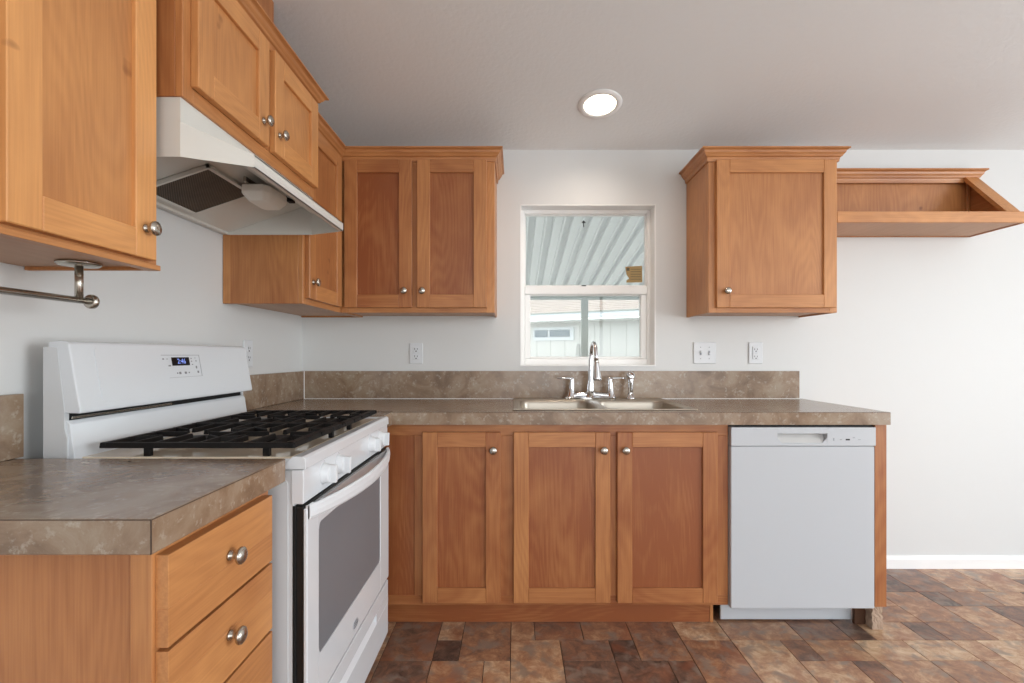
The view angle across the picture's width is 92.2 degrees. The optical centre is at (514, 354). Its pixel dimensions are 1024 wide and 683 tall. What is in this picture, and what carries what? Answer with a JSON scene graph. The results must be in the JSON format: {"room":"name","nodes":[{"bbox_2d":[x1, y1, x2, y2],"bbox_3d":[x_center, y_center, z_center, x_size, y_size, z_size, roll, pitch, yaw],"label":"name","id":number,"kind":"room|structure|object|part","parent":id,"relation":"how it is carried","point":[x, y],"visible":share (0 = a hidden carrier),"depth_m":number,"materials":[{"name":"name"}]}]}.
{"room":"kitchen","nodes":[
{"label":"kitchen","id":0,"kind":"room"},
{"bbox_2d":[0,207,301,458],"bbox_3d":[-1.224,-0.216,-0.496,0.150,2.891,6.308,0,0,0],"label":"wall","id":1,"kind":"structure","parent":0,"point":[181,302],"depth_m":1.53,"materials":[{"name":"white paint"}]},
{"bbox_2d":[0,394,23,461],"bbox_3d":[-1.138,0.162,0.919,0.018,0.145,0.427,0,0,0],"label":"backsplash","id":2,"kind":"structure","parent":1,"relation":"attached to","point":[11,405],"depth_m":1.10,"materials":[{"name":"stone"}]},
{"bbox_2d":[0,0,161,270],"bbox_3d":[-0.971,-0.674,0.960,0.351,0.953,0.406,0,0,0],"label":"upper cabinet","id":3,"kind":"object","parent":1,"relation":"attached to","point":[78,77],"visible":0.99,"depth_m":0.95,"materials":[{"name":"brown wood"}]},
{"bbox_2d":[0,260,102,308],"bbox_3d":[-0.970,-0.155,0.844,0.082,0.099,0.587,0,0,0],"label":"towel bar","id":4,"kind":"object","parent":3,"relation":"attached to","point":[90,301],"visible":1,"depth_m":1.08,"materials":[{"name":"silver metal"}]},
{"bbox_3d":[-0.970,-0.164,1.096,0.082,0.082,0.082,0,0,0],"label":"post","id":5,"kind":"part","parent":4,"relation":"part of","materials":[{"name":"silver metal"}]},
{"bbox_3d":[-0.856,-0.675,0.962,0.019,0.952,0.403,0,0,0],"label":"frame","id":6,"kind":"part","parent":3,"relation":"part of","materials":[{"name":"brown wood"}]},
{"bbox_3d":[-0.851,-0.204,0.962,0.030,0.012,0.404,0,0,0],"label":"rail","id":7,"kind":"part","parent":3,"relation":"part of","materials":[{"name":"brown wood"}]},
{"bbox_3d":[-0.840,-0.676,0.969,0.007,0.803,0.220,0,0,0],"label":"door panel","id":8,"kind":"part","parent":3,"relation":"part of","materials":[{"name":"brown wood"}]},
{"bbox_3d":[-0.811,-0.283,1.102,0.030,0.033,0.033,0,0,0],"label":"knob","id":9,"kind":"part","parent":3,"relation":"part of","materials":[{"name":"silver metal"}]},
{"bbox_2d":[156,0,328,197],"bbox_3d":[-0.942,-0.820,1.551,0.409,0.412,0.850,0,0,0],"label":"upper cabinet","id":10,"kind":"object","parent":1,"relation":"attached to","point":[228,60],"visible":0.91,"depth_m":1.41,"materials":[{"name":"brown wood"}]},
{"bbox_3d":[-0.778,-0.815,1.369,0.020,0.328,0.347,0,0,0],"label":"door","id":11,"kind":"part","parent":10,"relation":"part of","materials":[{"name":"brown wood"}]},
{"bbox_3d":[-0.781,-0.815,1.369,0.007,0.212,0.231,0,0,0],"label":"door panel","id":12,"kind":"part","parent":10,"relation":"part of","materials":[{"name":"brown wood"}]},
{"bbox_2d":[257,0,273,22],"bbox_3d":[-1.004,-1.162,1.560,0.284,0.330,0.400,0,0,0],"label":"duct cover","id":13,"kind":"object","parent":10,"relation":"on","point":[267,5],"visible":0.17,"depth_m":1.72,"materials":[{"name":"brown wood"}]},
{"bbox_3d":[-0.753,-0.715,1.504,0.030,0.033,0.033,0,0,0],"label":"knob","id":14,"kind":"part","parent":10,"relation":"part of","materials":[{"name":"silver metal"}]},
{"bbox_3d":[-0.947,-1.000,1.551,0.401,0.052,0.850,0,0,0],"label":"crown moulding","id":15,"kind":"part","parent":10,"relation":"part of","materials":[{"name":"brown wood"}]},
{"bbox_3d":[-0.753,-0.715,1.606,0.030,0.033,0.033,0,0,0],"label":"knob","id":16,"kind":"part","parent":10,"relation":"part of","materials":[{"name":"silver metal"}]},
{"bbox_3d":[-0.778,-0.815,1.752,0.020,0.328,0.345,0,0,0],"label":"door","id":17,"kind":"part","parent":10,"relation":"part of","materials":[{"name":"brown wood"}]},
{"bbox_3d":[-0.781,-0.815,1.752,0.007,0.212,0.229,0,0,0],"label":"door panel","id":18,"kind":"part","parent":10,"relation":"part of","materials":[{"name":"brown wood"}]},
{"bbox_2d":[243,340,252,366],"bbox_3d":[-1.143,-0.006,2.112,0.009,0.116,0.071,0,0,0],"label":"outlet","id":19,"kind":"object","parent":1,"relation":"attached to","point":[247,344],"visible":0.88,"depth_m":2.11,"materials":[{"name":"white plastic"}]},
{"bbox_2d":[247,346,250,360],"bbox_3d":[-1.141,-0.006,2.112,0.004,0.067,0.034,0,0,0],"label":"receptacle","id":20,"kind":"object","parent":19,"relation":"attached to","point":[248,347],"depth_m":2.11,"materials":[{"name":"white plastic"}]},
{"bbox_2d":[156,97,342,234],"bbox_3d":[-0.900,-0.543,1.554,0.491,0.142,0.764,0,0,0],"label":"range hood","id":21,"kind":"object","parent":1,"relation":"attached to","point":[205,177],"visible":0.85,"depth_m":1.52,"materials":[{"name":"white metal"}]},
{"bbox_3d":[-0.993,-0.518,1.558,0.207,0.080,0.245,0,0,0],"label":"filter frame","id":22,"kind":"part","parent":21,"relation":"part of","materials":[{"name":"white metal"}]},
{"bbox_2d":[243,371,304,409],"bbox_3d":[-1.137,0.160,2.280,0.020,0.148,0.751,0,0,0],"label":"backsplash","id":23,"kind":"structure","parent":1,"relation":"attached to","point":[269,389],"depth_m":2.31,"materials":[{"name":"stone"}]},
{"bbox_2d":[223,112,359,317],"bbox_3d":[-0.965,-0.592,2.295,0.363,0.780,0.722,0,0,0],"label":"upper cabinet","id":24,"kind":"object","parent":1,"relation":"attached to","point":[301,275],"visible":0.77,"depth_m":1.96,"materials":[{"name":"brown wood"}]},
{"bbox_3d":[-0.799,-0.293,1.985,0.030,0.033,0.033,0,0,0],"label":"knob","id":25,"kind":"part","parent":24,"relation":"part of","materials":[{"name":"silver metal"}]},
{"bbox_3d":[-0.824,-0.576,2.136,0.020,0.702,0.363,0,0,0],"label":"door","id":26,"kind":"part","parent":24,"relation":"part of","materials":[{"name":"brown wood"}]},
{"bbox_3d":[-0.828,-0.576,2.136,0.007,0.586,0.247,0,0,0],"label":"door panel","id":27,"kind":"part","parent":24,"relation":"part of","materials":[{"name":"brown wood"}]},
{"bbox_3d":[-0.844,-0.575,2.296,0.019,0.745,0.719,0,0,0],"label":"frame","id":28,"kind":"part","parent":24,"relation":"part of","materials":[{"name":"brown wood"}]},
{"bbox_3d":[-0.814,-0.953,2.148,0.040,0.059,0.423,0,0,0],"label":"crown moulding","id":29,"kind":"part","parent":24,"relation":"part of","materials":[{"name":"brown wood"}]},
{"bbox_2d":[273,0,1023,149],"bbox_3d":[1.925,-1.423,-0.486,6.449,0.637,6.328,0,0,0],"label":"ceiling","id":30,"kind":"structure","parent":0,"point":[509,74],"depth_m":2.10,"materials":[{"name":"white paint"}]},
{"bbox_2d":[578,89,621,118],"bbox_3d":[0.396,-1.167,2.296,0.204,0.039,0.201,0,0,0],"label":"recessed light","id":31,"kind":"object","parent":30,"relation":"in","point":[599,103],"visible":1,"depth_m":2.28,"materials":[{"name":"white paint"}]},
{"bbox_2d":[302,150,1023,554],"bbox_3d":[1.925,0.060,2.733,6.449,2.337,0.150,0,0,0],"label":"wall","id":32,"kind":"structure","parent":0,"point":[927,332],"depth_m":2.66,"materials":[{"name":"white paint"}]},
{"bbox_2d":[410,343,422,363],"bbox_3d":[-0.532,-0.009,2.652,0.071,0.112,0.009,0,0,0],"label":"outlet","id":33,"kind":"object","parent":32,"relation":"attached to","point":[416,349],"visible":1,"depth_m":2.65,"materials":[{"name":"white plastic"}]},
{"bbox_2d":[413,347,418,359],"bbox_3d":[-0.532,-0.009,2.650,0.034,0.067,0.004,0,0,0],"label":"receptacle","id":34,"kind":"object","parent":33,"relation":"attached to","point":[415,349],"depth_m":2.65,"materials":[{"name":"white plastic"}]},
{"bbox_2d":[341,146,503,317],"bbox_3d":[-0.448,-0.592,2.480,0.780,0.780,0.351,0,0,0],"label":"upper cabinet","id":35,"kind":"object","parent":32,"relation":"attached to","point":[419,233],"visible":0.99,"depth_m":2.35,"materials":[{"name":"brown wood"}]},
{"bbox_3d":[-0.650,-0.576,2.345,0.321,0.702,0.020,0,0,0],"label":"door","id":36,"kind":"part","parent":35,"relation":"part of","materials":[{"name":"brown wood"}]},
{"bbox_3d":[-0.650,-0.576,2.349,0.205,0.586,0.007,0,0,0],"label":"door panel","id":37,"kind":"part","parent":35,"relation":"part of","materials":[{"name":"brown wood"}]},
{"bbox_3d":[-0.524,-0.303,2.320,0.033,0.033,0.030,0,0,0],"label":"knob","id":38,"kind":"part","parent":35,"relation":"part of","materials":[{"name":"silver metal"}]},
{"bbox_3d":[-0.438,-0.303,2.320,0.033,0.033,0.030,0,0,0],"label":"knob","id":39,"kind":"part","parent":35,"relation":"part of","materials":[{"name":"silver metal"}]},
{"bbox_3d":[-0.448,-0.953,2.486,0.780,0.059,0.341,0,0,0],"label":"crown moulding","id":40,"kind":"part","parent":35,"relation":"part of","materials":[{"name":"brown wood"}]},
{"bbox_3d":[-0.300,-0.576,2.345,0.331,0.702,0.020,0,0,0],"label":"door","id":41,"kind":"part","parent":35,"relation":"part of","materials":[{"name":"brown wood"}]},
{"bbox_3d":[-0.300,-0.576,2.349,0.215,0.586,0.007,0,0,0],"label":"door panel","id":42,"kind":"part","parent":35,"relation":"part of","materials":[{"name":"brown wood"}]},
{"bbox_2d":[304,371,799,398],"bbox_3d":[0.199,0.160,2.646,2.651,0.148,0.020,0,0,0],"label":"backsplash","id":43,"kind":"structure","parent":32,"relation":"attached to","point":[318,384],"depth_m":2.64,"materials":[{"name":"stone"}]},
{"bbox_2d":[520,204,655,365],"bbox_3d":[0.394,-0.376,2.732,0.732,0.874,0.160,0,0,0],"label":"window","id":44,"kind":"structure","parent":32,"relation":"in","point":[646,292],"depth_m":2.74,"materials":[{"name":"white plastic"}]},
{"bbox_2d":[625,266,641,282],"bbox_3d":[0.668,-0.455,2.771,0.096,0.094,0.001,0,0,0],"label":"sticker","id":45,"kind":"object","parent":44,"relation":"attached to","point":[634,273],"visible":1,"depth_m":2.77,"materials":[{"name":"beige paper"}]},
{"bbox_2d":[693,342,715,363],"bbox_3d":[1.022,-0.011,2.649,0.121,0.116,0.016,0,0,0],"label":"light switch","id":46,"kind":"object","parent":32,"relation":"attached to","point":[703,352],"visible":1,"depth_m":2.65,"materials":[{"name":"white plastic"}]},
{"bbox_2d":[749,342,762,363],"bbox_3d":[1.296,-0.011,2.652,0.075,0.116,0.010,0,0,0],"label":"outlet","id":47,"kind":"object","parent":32,"relation":"attached to","point":[755,348],"visible":1,"depth_m":2.65,"materials":[{"name":"white plastic"}]},
{"bbox_2d":[752,347,758,358],"bbox_3d":[1.295,-0.011,2.650,0.035,0.068,0.004,0,0,0],"label":"receptacle","id":48,"kind":"object","parent":47,"relation":"attached to","point":[755,350],"depth_m":2.65,"materials":[{"name":"white plastic"}]},
{"bbox_2d":[679,146,850,317],"bbox_3d":[1.232,-0.592,2.480,0.696,0.780,0.351,0,0,0],"label":"upper cabinet","id":49,"kind":"object","parent":32,"relation":"attached to","point":[761,221],"visible":1,"depth_m":2.35,"materials":[{"name":"brown wood"}]},
{"bbox_3d":[1.002,-0.303,2.320,0.033,0.033,0.030,0,0,0],"label":"knob","id":50,"kind":"part","parent":49,"relation":"part of","materials":[{"name":"silver metal"}]},
{"bbox_3d":[1.232,-0.953,2.486,0.696,0.059,0.341,0,0,0],"label":"crown moulding","id":51,"kind":"part","parent":49,"relation":"part of","materials":[{"name":"brown wood"}]},
{"bbox_3d":[1.232,-0.575,2.365,0.616,0.745,0.019,0,0,0],"label":"frame","id":52,"kind":"part","parent":49,"relation":"part of","materials":[{"name":"brown wood"}]},
{"bbox_3d":[1.242,-0.576,2.345,0.570,0.702,0.020,0,0,0],"label":"door","id":53,"kind":"part","parent":49,"relation":"part of","materials":[{"name":"brown wood"}]},
{"bbox_3d":[1.242,-0.576,2.349,0.454,0.586,0.007,0,0,0],"label":"door panel","id":54,"kind":"part","parent":49,"relation":"part of","materials":[{"name":"brown wood"}]},
{"bbox_2d":[837,168,1023,236],"bbox_3d":[2.017,-0.808,2.506,0.951,0.348,0.301,0,0,0],"label":"wall shelf","id":55,"kind":"object","parent":32,"relation":"attached to","point":[871,202],"visible":0.73,"depth_m":2.60,"materials":[{"name":"brown wood"}]},
{"bbox_3d":[1.996,-0.790,2.651,0.911,0.313,0.010,0,0,0],"label":"panel","id":56,"kind":"part","parent":55,"relation":"part of","materials":[{"name":"brown wood"}]},
{"bbox_3d":[2.037,-0.950,2.622,0.910,0.065,0.068,0,0,0],"label":"crown moulding","id":57,"kind":"part","parent":55,"relation":"part of","materials":[{"name":"brown wood"}]},
{"bbox_3d":[1.990,-0.644,2.510,0.899,0.012,0.272,0,0,0],"label":"panel","id":58,"kind":"part","parent":55,"relation":"part of","materials":[{"name":"brown wood"}]},
{"bbox_3d":[1.996,-0.660,2.365,0.911,0.053,0.019,0,0,0],"label":"rail","id":59,"kind":"part","parent":55,"relation":"part of","materials":[{"name":"brown wood"}]},
{"bbox_3d":[2.446,-0.785,2.510,0.012,0.303,0.272,0,0,0],"label":"panel","id":60,"kind":"part","parent":55,"relation":"part of","materials":[{"name":"brown wood"}]},
{"bbox_2d":[886,555,1023,568],"bbox_3d":[3.280,1.115,2.652,3.440,0.068,0.012,0,0,0],"label":"baseboard","id":61,"kind":"structure","parent":32,"relation":"attached to","point":[892,561],"depth_m":2.65,"materials":[{"name":"white paint"}]},
{"bbox_2d":[365,569,1023,682],"bbox_3d":[1.925,1.189,-0.421,6.449,0.080,6.458,0,0,0],"label":"floor","id":62,"kind":"structure","parent":0,"point":[940,625],"depth_m":1.95,"materials":[{"name":"brown tile"}]},
{"bbox_2d":[0,491,271,682],"bbox_3d":[-0.826,0.718,0.934,0.638,0.860,0.356,0,0,0],"label":"base cabinet","id":63,"kind":"object","parent":62,"relation":"on","point":[198,608],"visible":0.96,"depth_m":0.76,"materials":[{"name":"brown wood"}]},
{"bbox_2d":[0,459,285,554],"bbox_3d":[-0.833,0.261,0.912,0.624,0.052,0.413,0,0,0],"label":"countertop","id":64,"kind":"structure","parent":63,"relation":"on","point":[48,506],"depth_m":0.82,"materials":[{"name":"stone"}]},
{"bbox_3d":[-0.574,0.665,0.934,0.034,0.755,0.356,0,0,0],"label":"frame","id":65,"kind":"part","parent":63,"relation":"part of","materials":[{"name":"brown wood"}]},
{"bbox_3d":[-0.547,0.532,0.926,0.020,0.144,0.327,0,0,0],"label":"drawer","id":66,"kind":"part","parent":63,"relation":"part of","materials":[{"name":"brown wood"}]},
{"bbox_3d":[-0.547,0.382,0.926,0.020,0.144,0.327,0,0,0],"label":"drawer","id":67,"kind":"part","parent":63,"relation":"part of","materials":[{"name":"brown wood"}]},
{"bbox_3d":[-0.522,0.527,0.926,0.030,0.033,0.033,0,0,0],"label":"knob","id":68,"kind":"part","parent":63,"relation":"part of","materials":[{"name":"silver metal"}]},
{"bbox_3d":[-0.522,0.377,0.926,0.030,0.033,0.033,0,0,0],"label":"knob","id":69,"kind":"part","parent":63,"relation":"part of","materials":[{"name":"silver metal"}]},
{"bbox_3d":[-0.547,0.682,0.926,0.020,0.144,0.327,0,0,0],"label":"drawer","id":70,"kind":"part","parent":63,"relation":"part of","materials":[{"name":"brown wood"}]},
{"bbox_2d":[43,341,389,682],"bbox_3d":[-0.760,0.558,1.515,0.664,1.182,0.750,0,0,0],"label":"gas range","id":71,"kind":"object","parent":62,"relation":"on","point":[102,400],"visible":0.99,"depth_m":1.30,"materials":[{"name":"white metal"}]},
{"bbox_3d":[-1.044,0.051,1.515,0.075,0.169,0.748,0,0,0],"label":"backguard panel","id":72,"kind":"part","parent":71,"relation":"part of","materials":[{"name":"white metal"}]},
{"bbox_3d":[-1.020,0.048,1.518,0.025,0.135,0.625,0,0,0],"label":"raised plate","id":73,"kind":"part","parent":71,"relation":"part of","materials":[{"name":"white metal"}]},
{"bbox_2d":[77,416,388,468],"bbox_3d":[-0.763,0.251,1.515,0.557,0.030,0.750,0,0,0],"label":"cooktop","id":74,"kind":"object","parent":71,"relation":"in","point":[314,454],"depth_m":1.24,"materials":[{"name":"metal"}]},
{"bbox_3d":[-0.474,0.303,1.262,0.037,0.055,0.055,0,0,0],"label":"control knob","id":75,"kind":"part","parent":71,"relation":"part of","materials":[{"name":"white plastic"}]},
{"bbox_3d":[-0.505,0.603,1.515,0.023,0.504,0.742,0,0,0],"label":"oven door","id":76,"kind":"part","parent":71,"relation":"part of","materials":[{"name":"white metal"}]},
{"bbox_3d":[-0.503,0.306,1.515,0.029,0.080,0.748,0,0,0],"label":"control panel","id":77,"kind":"part","parent":71,"relation":"part of","materials":[{"name":"white metal"}]},
{"bbox_3d":[-0.474,0.303,1.366,0.037,0.055,0.055,0,0,0],"label":"control knob","id":78,"kind":"part","parent":71,"relation":"part of","materials":[{"name":"white plastic"}]},
{"bbox_3d":[-0.458,0.369,1.511,0.061,0.041,0.722,0,0,0],"label":"handle","id":79,"kind":"part","parent":71,"relation":"part of","materials":[{"name":"white plastic"}]},
{"bbox_3d":[-0.500,0.960,1.517,0.029,0.206,0.738,0,0,0],"label":"storage drawer","id":80,"kind":"part","parent":71,"relation":"part of","materials":[{"name":"white metal"}]},
{"bbox_3d":[-0.474,0.303,1.672,0.037,0.055,0.055,0,0,0],"label":"control knob","id":81,"kind":"part","parent":71,"relation":"part of","materials":[{"name":"white plastic"}]},
{"bbox_3d":[-0.474,0.303,1.782,0.037,0.055,0.055,0,0,0],"label":"control knob","id":82,"kind":"part","parent":71,"relation":"part of","materials":[{"name":"white plastic"}]},
{"bbox_2d":[385,425,727,621],"bbox_3d":[0.144,0.718,2.329,1.489,0.860,0.649,0,0,0],"label":"base cabinet","id":83,"kind":"object","parent":62,"relation":"on","point":[487,523],"visible":0.96,"depth_m":2.04,"materials":[{"name":"brown wood"}]},
{"bbox_3d":[-0.475,0.669,2.064,0.170,0.667,0.010,0,0,0],"label":"fixed panel","id":84,"kind":"part","parent":83,"relation":"part of","materials":[{"name":"brown wood"}]},
{"bbox_3d":[-0.222,0.673,2.045,0.324,0.707,0.020,0,0,0],"label":"door","id":85,"kind":"part","parent":83,"relation":"part of","materials":[{"name":"brown wood"}]},
{"bbox_3d":[-0.222,0.673,2.049,0.208,0.591,0.007,0,0,0],"label":"door panel","id":86,"kind":"part","parent":83,"relation":"part of","materials":[{"name":"brown wood"}]},
{"bbox_3d":[-0.089,0.392,2.020,0.033,0.033,0.030,0,0,0],"label":"knob","id":87,"kind":"part","parent":83,"relation":"part of","materials":[{"name":"silver metal"}]},
{"bbox_3d":[0.194,0.673,2.045,0.400,0.707,0.020,0,0,0],"label":"door","id":88,"kind":"part","parent":83,"relation":"part of","materials":[{"name":"brown wood"}]},
{"bbox_3d":[0.194,0.673,2.049,0.284,0.591,0.007,0,0,0],"label":"door panel","id":89,"kind":"part","parent":83,"relation":"part of","materials":[{"name":"brown wood"}]},
{"bbox_2d":[247,399,890,426],"bbox_3d":[0.199,0.261,2.280,2.688,0.052,0.749,0,0,0],"label":"countertop","id":90,"kind":"structure","parent":83,"relation":"on","point":[398,411],"depth_m":2.02,"materials":[{"name":"stone"}]},
{"bbox_2d":[557,341,625,399],"bbox_3d":[0.393,0.080,2.477,0.356,0.299,0.190,0,0,0],"label":"kitchen faucet","id":91,"kind":"object","parent":90,"relation":"on","point":[590,394],"visible":1,"depth_m":2.53,"materials":[{"name":"silver metal"}]},
{"bbox_3d":[0.265,0.168,2.545,0.101,0.107,0.054,0,0,0],"label":"lever handle","id":92,"kind":"part","parent":91,"relation":"part of","materials":[{"name":"silver metal"}]},
{"bbox_3d":[0.388,0.210,2.545,0.268,0.040,0.054,0,0,0],"label":"plate","id":93,"kind":"part","parent":91,"relation":"part of","materials":[{"name":"silver metal"}]},
{"bbox_3d":[0.389,0.074,2.486,0.052,0.288,0.171,0,0,0],"label":"spout","id":94,"kind":"part","parent":91,"relation":"part of","materials":[{"name":"silver metal"}]},
{"bbox_3d":[0.520,0.168,2.545,0.101,0.107,0.054,0,0,0],"label":"lever handle","id":95,"kind":"part","parent":91,"relation":"part of","materials":[{"name":"silver metal"}]},
{"bbox_2d":[513,398,697,409],"bbox_3d":[0.383,0.314,2.352,0.782,0.171,0.540,0,0,0],"label":"double sink","id":96,"kind":"object","parent":90,"relation":"in","point":[518,403],"visible":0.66,"depth_m":2.49,"materials":[{"name":"silver metal"}]},
{"bbox_2d":[626,372,634,399],"bbox_3d":[0.597,0.157,2.545,0.048,0.142,0.048,0,0,0],"label":"sprayer","id":97,"kind":"object","parent":96,"relation":"on","point":[630,376],"visible":1,"depth_m":2.53,"materials":[{"name":"silver metal"}]},
{"bbox_3d":[0.365,0.392,2.020,0.033,0.033,0.030,0,0,0],"label":"knob","id":98,"kind":"part","parent":83,"relation":"part of","materials":[{"name":"silver metal"}]},
{"bbox_3d":[0.455,0.392,2.020,0.033,0.033,0.030,0,0,0],"label":"knob","id":99,"kind":"part","parent":83,"relation":"part of","materials":[{"name":"silver metal"}]},
{"bbox_3d":[0.630,0.673,2.045,0.415,0.707,0.020,0,0,0],"label":"door","id":100,"kind":"part","parent":83,"relation":"part of","materials":[{"name":"brown wood"}]},
{"bbox_3d":[0.630,0.673,2.049,0.299,0.591,0.007,0,0,0],"label":"door panel","id":101,"kind":"part","parent":83,"relation":"part of","materials":[{"name":"brown wood"}]},
{"bbox_2d":[720,425,875,618],"bbox_3d":[1.188,0.719,2.329,0.602,0.859,0.598,0,0,0],"label":"dishwasher","id":102,"kind":"object","parent":62,"relation":"on","point":[801,497],"visible":0.89,"depth_m":2.03,"materials":[{"name":"white plastic"}]},
{"bbox_3d":[1.169,1.095,2.130,0.566,0.093,0.010,0,0,0],"label":"toe panel","id":103,"kind":"part","parent":102,"relation":"part of","materials":[{"name":"grey metal"}]},
{"bbox_3d":[1.190,0.337,2.055,0.598,0.078,0.048,0,0,0],"label":"control panel","id":104,"kind":"part","parent":102,"relation":"part of","materials":[{"name":"grey plastic"}]},
{"bbox_3d":[1.185,0.344,2.053,0.208,0.039,0.042,0,0,0],"label":"handle","id":105,"kind":"part","parent":102,"relation":"part of","materials":[{"name":"grey plastic"}]},
{"bbox_2d":[852,425,885,629],"bbox_3d":[1.496,0.718,2.342,0.095,0.860,0.599,0,0,0],"label":"end panel","id":106,"kind":"object","parent":62,"relation":"on","point":[872,617],"visible":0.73,"depth_m":2.04,"materials":[{"name":"brown wood"}]},
{"label":"outside","id":107,"kind":"structure","parent":0,"visible":0},
{"bbox_3d":[2.000,1.849,13.415,32.000,0.100,21.170,0,0,0],"label":"ground","id":108,"kind":"structure","parent":107,"visible":0},
{"bbox_2d":[530,300,638,358],"bbox_3d":[0.125,0.096,11.354,10.500,3.406,3.325,0,0,29],"label":"house","id":109,"kind":"structure","parent":108,"relation":"on","point":[613,337],"depth_m":9.27,"materials":[{"name":"grey paint"}]},
{"bbox_3d":[0.512,-0.418,9.683,0.275,0.135,0.015,0,0,29],"label":"pane","id":110,"kind":"part","parent":109,"relation":"part of","materials":[{"name":"blue"}]},
{"bbox_3d":[0.858,-0.418,9.492,0.415,0.135,0.015,0,0,29],"label":"pane","id":111,"kind":"part","parent":109,"relation":"part of","materials":[{"name":"blue"}]},
{"bbox_2d":[526,217,643,356],"bbox_3d":[0.182,0.234,4.670,8.836,3.129,3.660,0,0,0],"label":"patio cover","id":112,"kind":"object","parent":108,"relation":"on","point":[559,250],"visible":0.06,"depth_m":4.83,"materials":[{"name":"silver metal"}]},
{"bbox_3d":[0.875,0.551,6.200,0.140,2.496,0.140,0,0,0],"label":"post","id":113,"kind":"part","parent":112,"relation":"part of","materials":[{"name":"grey"}]},
{"bbox_3d":[0.170,-1.039,4.670,8.811,0.582,3.660,0,0,0],"label":"roof panel","id":114,"kind":"part","parent":112,"relation":"part of","materials":[{"name":"silver metal"}]}
]}

